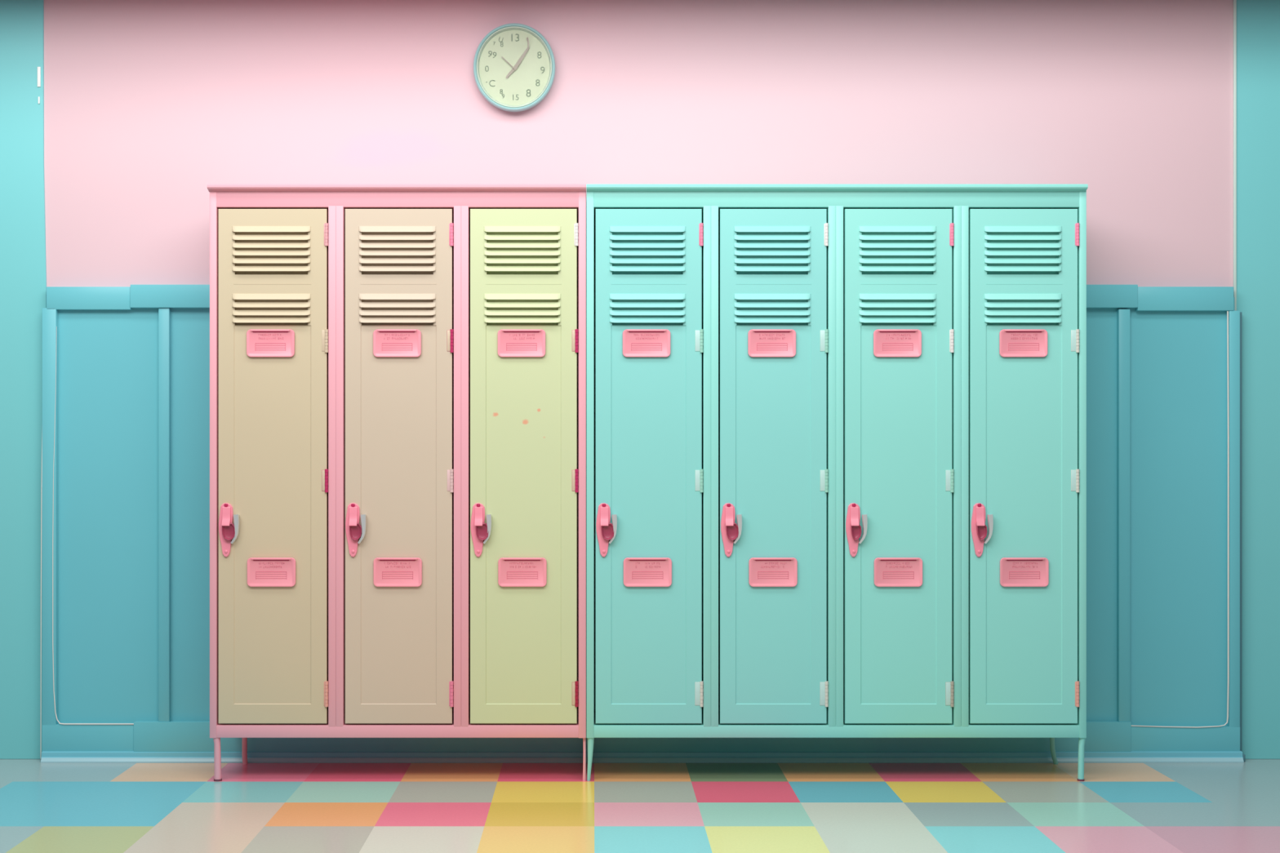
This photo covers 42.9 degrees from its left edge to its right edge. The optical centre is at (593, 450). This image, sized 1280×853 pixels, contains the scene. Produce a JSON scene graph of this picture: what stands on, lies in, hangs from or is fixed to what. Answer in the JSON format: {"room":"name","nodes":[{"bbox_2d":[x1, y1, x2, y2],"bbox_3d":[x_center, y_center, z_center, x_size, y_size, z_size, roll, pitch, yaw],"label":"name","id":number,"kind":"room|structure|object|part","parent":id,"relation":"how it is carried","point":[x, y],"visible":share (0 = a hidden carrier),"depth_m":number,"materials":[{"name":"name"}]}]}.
{"room":"changing room","nodes":[
{"label":"changing room","id":0,"kind":"room"},
{"bbox_2d":[44,0,1233,286],"bbox_3d":[0.150,-0.659,5.519,7.500,3.420,0.150,0,0,0],"label":"wall","id":1,"kind":"structure","parent":0,"point":[148,104],"depth_m":5.44,"materials":[{"name":"pink paint"}]},
{"bbox_2d":[0,0,46,759],"bbox_3d":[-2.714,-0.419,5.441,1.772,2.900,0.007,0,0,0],"label":"pillar","id":2,"kind":"structure","parent":1,"relation":"attached to","point":[23,264],"depth_m":5.44,"materials":[{"name":"teal paint"}]},
{"bbox_2d":[37,66,40,86],"bbox_3d":[-1.851,-1.250,5.436,0.011,0.067,0.004,0,0,0],"label":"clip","id":3,"kind":"object","parent":2,"relation":"attached to","point":[38,68],"visible":1,"depth_m":5.43,"materials":[{"name":"white plastic"}]},
{"bbox_2d":[40,433,42,737],"bbox_3d":[-1.831,0.395,5.402,0.009,1.256,0.003,0,0,0],"label":"trim","id":4,"kind":"structure","parent":1,"relation":"attached to","point":[42,433],"depth_m":5.40,"materials":[{"name":"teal paint"}]},
{"bbox_2d":[42,307,57,724],"bbox_3d":[-1.806,0.219,5.422,0.047,1.387,0.044,0,0,0],"label":"trim","id":5,"kind":"structure","parent":1,"relation":"attached to","point":[50,316],"depth_m":5.40,"materials":[{"name":"teal paint"}]},
{"bbox_2d":[46,286,132,310],"bbox_3d":[-1.675,-0.507,5.422,0.280,0.076,0.044,0,0,0],"label":"trim","id":6,"kind":"structure","parent":1,"relation":"attached to","point":[59,298],"depth_m":5.40,"materials":[{"name":"teal paint"}]},
{"bbox_2d":[52,326,133,724],"bbox_3d":[-1.656,0.248,5.399,0.278,1.322,0.005,0,0,0],"label":"trim","id":7,"kind":"structure","parent":1,"relation":"attached to","point":[56,326],"depth_m":5.40,"materials":[{"name":"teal paint"}]},
{"bbox_2d":[158,307,170,722],"bbox_3d":[-1.425,0.214,5.422,0.036,1.378,0.044,0,0,0],"label":"trim","id":8,"kind":"structure","parent":1,"relation":"attached to","point":[164,313],"depth_m":5.40,"materials":[{"name":"teal paint"}]},
{"bbox_2d":[473,22,555,111],"bbox_3d":[-0.262,-1.276,5.422,0.273,0.293,0.044,0,0,0],"label":"wall clock","id":9,"kind":"object","parent":1,"relation":"attached to","point":[514,64],"visible":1,"depth_m":5.41,"materials":[{"name":"green"}]},
{"bbox_2d":[130,284,1137,308],"bbox_3d":[0.136,-0.514,5.419,3.341,0.077,0.050,0,0,0],"label":"trim","id":10,"kind":"structure","parent":1,"relation":"attached to","point":[142,296],"depth_m":5.39,"materials":[{"name":"teal paint"}]},
{"bbox_2d":[42,720,1239,751],"bbox_3d":[0.159,0.955,5.410,3.977,0.111,0.027,0,0,0],"label":"trim","id":11,"kind":"structure","parent":1,"relation":"attached to","point":[143,735],"depth_m":5.40,"materials":[{"name":"teal paint"}]},
{"bbox_2d":[40,751,1244,763],"bbox_3d":[0.162,1.013,5.391,3.979,0.034,0.027,0,0,0],"label":"baseboard","id":12,"kind":"structure","parent":1,"relation":"attached to","point":[47,757],"depth_m":5.39,"materials":[{"name":"teal paint"}]},
{"bbox_2d":[57,297,1234,725],"bbox_3d":[0.159,0.259,5.433,3.957,1.543,0.022,0,0,0],"label":"wall panel","id":13,"kind":"object","parent":1,"relation":"attached to","point":[108,360],"depth_m":5.42,"materials":[{"name":"teal paint"}]},
{"bbox_2d":[1116,309,1129,722],"bbox_3d":[1.764,0.218,5.422,0.038,1.378,0.044,0,0,0],"label":"trim","id":14,"kind":"structure","parent":1,"relation":"attached to","point":[1122,315],"depth_m":5.40,"materials":[{"name":"teal paint"}]},
{"bbox_2d":[1131,311,1229,728],"bbox_3d":[1.947,0.228,5.399,0.326,1.384,0.005,0,0,0],"label":"trim","id":15,"kind":"structure","parent":1,"relation":"attached to","point":[1228,685],"depth_m":5.40,"materials":[{"name":"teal paint"}]},
{"bbox_2d":[1135,286,1233,311],"bbox_3d":[1.966,-0.506,5.421,0.320,0.080,0.046,0,0,0],"label":"trim","id":16,"kind":"structure","parent":1,"relation":"attached to","point":[1149,298],"depth_m":5.40,"materials":[{"name":"teal paint"}]},
{"bbox_2d":[1226,311,1239,727],"bbox_3d":[2.129,0.227,5.422,0.036,1.386,0.044,0,0,0],"label":"trim","id":17,"kind":"structure","parent":1,"relation":"attached to","point":[1233,721],"depth_m":5.40,"materials":[{"name":"teal paint"}]},
{"bbox_2d":[1233,0,1236,311],"bbox_3d":[2.144,-1.169,5.439,0.008,1.402,0.011,0,0,0],"label":"trim","id":18,"kind":"structure","parent":1,"relation":"attached to","point":[1234,1],"depth_m":5.43,"materials":[{"name":"green paint"}]},
{"bbox_2d":[1240,311,1245,761],"bbox_3d":[2.155,0.284,5.418,0.014,1.493,0.052,0,0,0],"label":"trim","id":19,"kind":"structure","parent":1,"relation":"attached to","point":[1243,755],"depth_m":5.41,"materials":[{"name":"teal paint"}]},
{"bbox_2d":[1236,0,1279,759],"bbox_3d":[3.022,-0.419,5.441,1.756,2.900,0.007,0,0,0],"label":"pillar","id":20,"kind":"structure","parent":1,"relation":"attached to","point":[1258,21],"depth_m":5.44,"materials":[{"name":"teal paint"}]},
{"bbox_2d":[0,759,1279,852],"bbox_3d":[0.154,1.040,2.050,7.550,0.020,7.248,0,0,0],"label":"floor","id":21,"kind":"structure","parent":0,"point":[45,807],"depth_m":4.73,"materials":[{"name":"multicoloured tile"}]},
{"bbox_2d":[207,183,586,782],"bbox_3d":[-0.610,0.101,5.210,1.176,1.861,0.321,0,0,0],"label":"lockers","id":22,"kind":"object","parent":21,"relation":"on","point":[397,371],"visible":1,"depth_m":5.07,"materials":[{"name":"beige metal"}]},
{"bbox_3d":[-1.174,0.961,5.084,0.028,0.140,0.026,0,0,0],"label":"leg","id":23,"kind":"part","parent":22,"relation":"part of","materials":[{"name":"pink paint"}]},
{"bbox_3d":[-1.145,0.246,5.061,0.045,0.169,0.022,0,0,0],"label":"latch plate","id":24,"kind":"part","parent":22,"relation":"part of","materials":[{"name":"pink plastic"}]},
{"bbox_2d":[222,523,235,540],"bbox_3d":[-1.133,0.251,5.059,0.042,0.055,0.012,0,0,0],"label":"handle","id":25,"kind":"object","parent":22,"relation":"on","point":[228,529],"depth_m":5.06,"materials":[{"name":"pink metal"}]},
{"bbox_3d":[-1.115,0.243,5.062,0.027,0.092,0.023,0,0,0],"label":"pull lever","id":26,"kind":"part","parent":22,"relation":"part of","materials":[{"name":"silver metal"}]},
{"bbox_3d":[-1.146,0.962,5.355,0.019,0.139,0.017,0,0,0],"label":"leg","id":27,"kind":"part","parent":22,"relation":"part of","materials":[{"name":"pink paint"}]},
{"bbox_3d":[-1.005,-0.336,5.066,0.149,0.086,0.011,0,0,0],"label":"name plate","id":28,"kind":"part","parent":22,"relation":"part of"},
{"bbox_3d":[-1.002,0.378,5.066,0.151,0.091,0.011,0,0,0],"label":"name plate","id":29,"kind":"part","parent":22,"relation":"part of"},
{"bbox_3d":[-1.000,0.048,5.074,0.338,1.605,0.030,0,0,0],"label":"door","id":30,"kind":"part","parent":22,"relation":"part of","materials":[{"name":"beige paint"}]},
{"bbox_3d":[-0.749,0.246,5.061,0.045,0.169,0.022,0,0,0],"label":"latch plate","id":31,"kind":"part","parent":22,"relation":"part of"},
{"bbox_2d":[349,523,361,540],"bbox_3d":[-0.738,0.251,5.059,0.038,0.055,0.012,0,0,0],"label":"handle","id":32,"kind":"object","parent":22,"relation":"on","point":[355,529],"depth_m":5.06,"materials":[{"name":"pink metal"}]},
{"bbox_3d":[-0.720,0.243,5.062,0.027,0.092,0.023,0,0,0],"label":"pull lever","id":33,"kind":"part","parent":22,"relation":"part of","materials":[{"name":"silver metal"}]},
{"bbox_3d":[-0.611,-0.820,5.210,1.176,0.021,0.321,0,0,0],"label":"lid","id":34,"kind":"part","parent":22,"relation":"part of","materials":[{"name":"pink paint"}]},
{"bbox_3d":[-0.610,-0.336,5.066,0.149,0.086,0.011,0,0,0],"label":"name plate","id":35,"kind":"part","parent":22,"relation":"part of","materials":[{"name":"pink plastic"}]},
{"bbox_3d":[-0.609,0.378,5.066,0.151,0.091,0.011,0,0,0],"label":"name plate","id":36,"kind":"part","parent":22,"relation":"part of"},
{"bbox_3d":[-0.607,0.048,5.074,0.334,1.605,0.030,0,0,0],"label":"door","id":37,"kind":"part","parent":22,"relation":"part of","materials":[{"name":"beige paint"}]},
{"bbox_3d":[-0.359,0.246,5.061,0.045,0.169,0.022,0,0,0],"label":"latch plate","id":38,"kind":"part","parent":22,"relation":"part of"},
{"bbox_2d":[475,523,488,540],"bbox_3d":[-0.345,0.251,5.059,0.041,0.055,0.012,0,0,0],"label":"handle","id":39,"kind":"object","parent":22,"relation":"on","point":[482,529],"depth_m":5.06,"materials":[{"name":"pink metal"}]},
{"bbox_3d":[-0.330,0.243,5.062,0.027,0.092,0.023,0,0,0],"label":"pull lever","id":40,"kind":"part","parent":22,"relation":"part of","materials":[{"name":"silver metal"}]},
{"bbox_3d":[-0.223,-0.336,5.066,0.149,0.086,0.011,0,0,0],"label":"name plate","id":41,"kind":"part","parent":22,"relation":"part of","materials":[{"name":"pink plastic"}]},
{"bbox_3d":[-0.220,0.378,5.066,0.151,0.091,0.011,0,0,0],"label":"name plate","id":42,"kind":"part","parent":22,"relation":"part of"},
{"bbox_3d":[-0.217,0.048,5.074,0.333,1.605,0.030,0,0,0],"label":"door","id":43,"kind":"part","parent":22,"relation":"part of","materials":[{"name":"paint"}]},
{"bbox_3d":[-0.028,0.961,5.084,0.010,0.138,0.010,0,0,0],"label":"leg","id":44,"kind":"part","parent":22,"relation":"part of","materials":[{"name":"pink paint"}]},
{"bbox_2d":[586,183,1088,781],"bbox_3d":[0.759,0.101,5.210,1.560,1.863,0.321,0,0,0],"label":"lockers","id":45,"kind":"object","parent":21,"relation":"on","point":[836,433],"visible":1,"depth_m":5.07,"materials":[{"name":"teal metal"}]},
{"bbox_3d":[-0.008,0.961,5.084,0.023,0.139,0.022,0,0,0],"label":"leg","id":46,"kind":"part","parent":45,"relation":"part of","materials":[{"name":"green paint"}]},
{"bbox_3d":[0.032,0.246,5.061,0.045,0.169,0.022,0,0,0],"label":"latch plate","id":47,"kind":"part","parent":45,"relation":"part of","materials":[{"name":"pink metal"}]},
{"bbox_2d":[601,523,613,540],"bbox_3d":[0.045,0.251,5.059,0.041,0.055,0.012,0,0,0],"label":"handle","id":48,"kind":"object","parent":45,"relation":"on","point":[607,529],"depth_m":5.06,"materials":[{"name":"pink metal"}]},
{"bbox_3d":[0.061,0.243,5.062,0.027,0.092,0.023,0,0,0],"label":"pull lever","id":49,"kind":"part","parent":45,"relation":"part of","materials":[{"name":"silver metal"}]},
{"bbox_3d":[0.166,-0.336,5.066,0.149,0.086,0.011,0,0,0],"label":"name plate","id":50,"kind":"part","parent":45,"relation":"part of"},
{"bbox_3d":[0.170,0.378,5.066,0.151,0.091,0.011,0,0,0],"label":"name plate","id":51,"kind":"part","parent":45,"relation":"part of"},
{"bbox_3d":[0.173,0.048,5.074,0.331,1.605,0.030,0,0,0],"label":"door","id":52,"kind":"part","parent":45,"relation":"part of","materials":[{"name":"green paint"}]},
{"bbox_3d":[0.420,0.246,5.061,0.045,0.169,0.022,0,0,0],"label":"latch plate","id":53,"kind":"part","parent":45,"relation":"part of","materials":[{"name":"pink plastic"}]},
{"bbox_2d":[725,523,738,540],"bbox_3d":[0.433,0.251,5.059,0.039,0.055,0.012,0,0,0],"label":"handle","id":54,"kind":"object","parent":45,"relation":"on","point":[731,529],"depth_m":5.06,"materials":[{"name":"pink metal"}]},
{"bbox_3d":[0.450,0.243,5.062,0.027,0.092,0.023,0,0,0],"label":"pull lever","id":55,"kind":"part","parent":45,"relation":"part of","materials":[{"name":"silver metal"}]},
{"bbox_3d":[0.557,-0.336,5.066,0.149,0.086,0.011,0,0,0],"label":"name plate","id":56,"kind":"part","parent":45,"relation":"part of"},
{"bbox_3d":[0.560,0.378,5.066,0.151,0.091,0.011,0,0,0],"label":"name plate","id":57,"kind":"part","parent":45,"relation":"part of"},
{"bbox_3d":[0.562,0.048,5.074,0.332,1.605,0.030,0,0,0],"label":"door","id":58,"kind":"part","parent":45,"relation":"part of","materials":[{"name":"green paint"}]},
{"bbox_3d":[0.757,-0.820,5.210,1.556,0.021,0.321,0,0,0],"label":"lid","id":59,"kind":"part","parent":45,"relation":"part of","materials":[{"name":"green paint"}]},
{"bbox_3d":[0.809,0.246,5.061,0.045,0.169,0.022,0,0,0],"label":"latch plate","id":60,"kind":"part","parent":45,"relation":"part of","materials":[{"name":"pink metal"}]},
{"bbox_2d":[850,524,861,540],"bbox_3d":[0.818,0.251,5.059,0.031,0.055,0.012,0,0,0],"label":"handle","id":61,"kind":"object","parent":45,"relation":"on","point":[855,529],"depth_m":5.06,"materials":[{"name":"pink metal"}]},
{"bbox_3d":[0.839,0.243,5.062,0.027,0.092,0.023,0,0,0],"label":"pull lever","id":62,"kind":"part","parent":45,"relation":"part of","materials":[{"name":"silver metal"}]},
{"bbox_3d":[0.948,-0.336,5.066,0.149,0.086,0.011,0,0,0],"label":"name plate","id":63,"kind":"part","parent":45,"relation":"part of","materials":[{"name":"pink plastic"}]},
{"bbox_3d":[0.952,0.048,5.074,0.334,1.605,0.030,0,0,0],"label":"door","id":64,"kind":"part","parent":45,"relation":"part of","materials":[{"name":"green paint"}]},
{"bbox_3d":[0.950,0.378,5.066,0.151,0.091,0.011,0,0,0],"label":"name plate","id":65,"kind":"part","parent":45,"relation":"part of","materials":[{"name":"pink plastic"}]},
{"bbox_3d":[1.200,0.246,5.061,0.045,0.169,0.022,0,0,0],"label":"latch plate","id":66,"kind":"part","parent":45,"relation":"part of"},
{"bbox_2d":[976,524,986,540],"bbox_3d":[1.209,0.251,5.059,0.030,0.055,0.012,0,0,0],"label":"handle","id":67,"kind":"object","parent":45,"relation":"on","point":[981,529],"depth_m":5.06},
{"bbox_3d":[1.230,0.243,5.062,0.027,0.092,0.023,0,0,0],"label":"pull lever","id":68,"kind":"part","parent":45,"relation":"part of","materials":[{"name":"silver metal"}]},
{"bbox_3d":[1.343,0.048,5.074,0.335,1.605,0.030,0,0,0],"label":"door","id":69,"kind":"part","parent":45,"relation":"part of","materials":[{"name":"green paint"}]},
{"bbox_3d":[1.340,-0.336,5.066,0.149,0.086,0.011,0,0,0],"label":"name plate","id":70,"kind":"part","parent":45,"relation":"part of","materials":[{"name":"pink plastic"}]},
{"bbox_3d":[1.343,0.378,5.066,0.151,0.091,0.011,0,0,0],"label":"name plate","id":71,"kind":"part","parent":45,"relation":"part of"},
{"bbox_3d":[1.516,0.963,5.355,0.030,0.141,0.017,0,0,0],"label":"leg","id":72,"kind":"part","parent":45,"relation":"part of","materials":[{"name":"green paint"}]},
{"bbox_3d":[1.526,0.961,5.084,0.027,0.140,0.022,0,0,0],"label":"leg","id":73,"kind":"part","parent":45,"relation":"part of","materials":[{"name":"green paint"}]}
]}

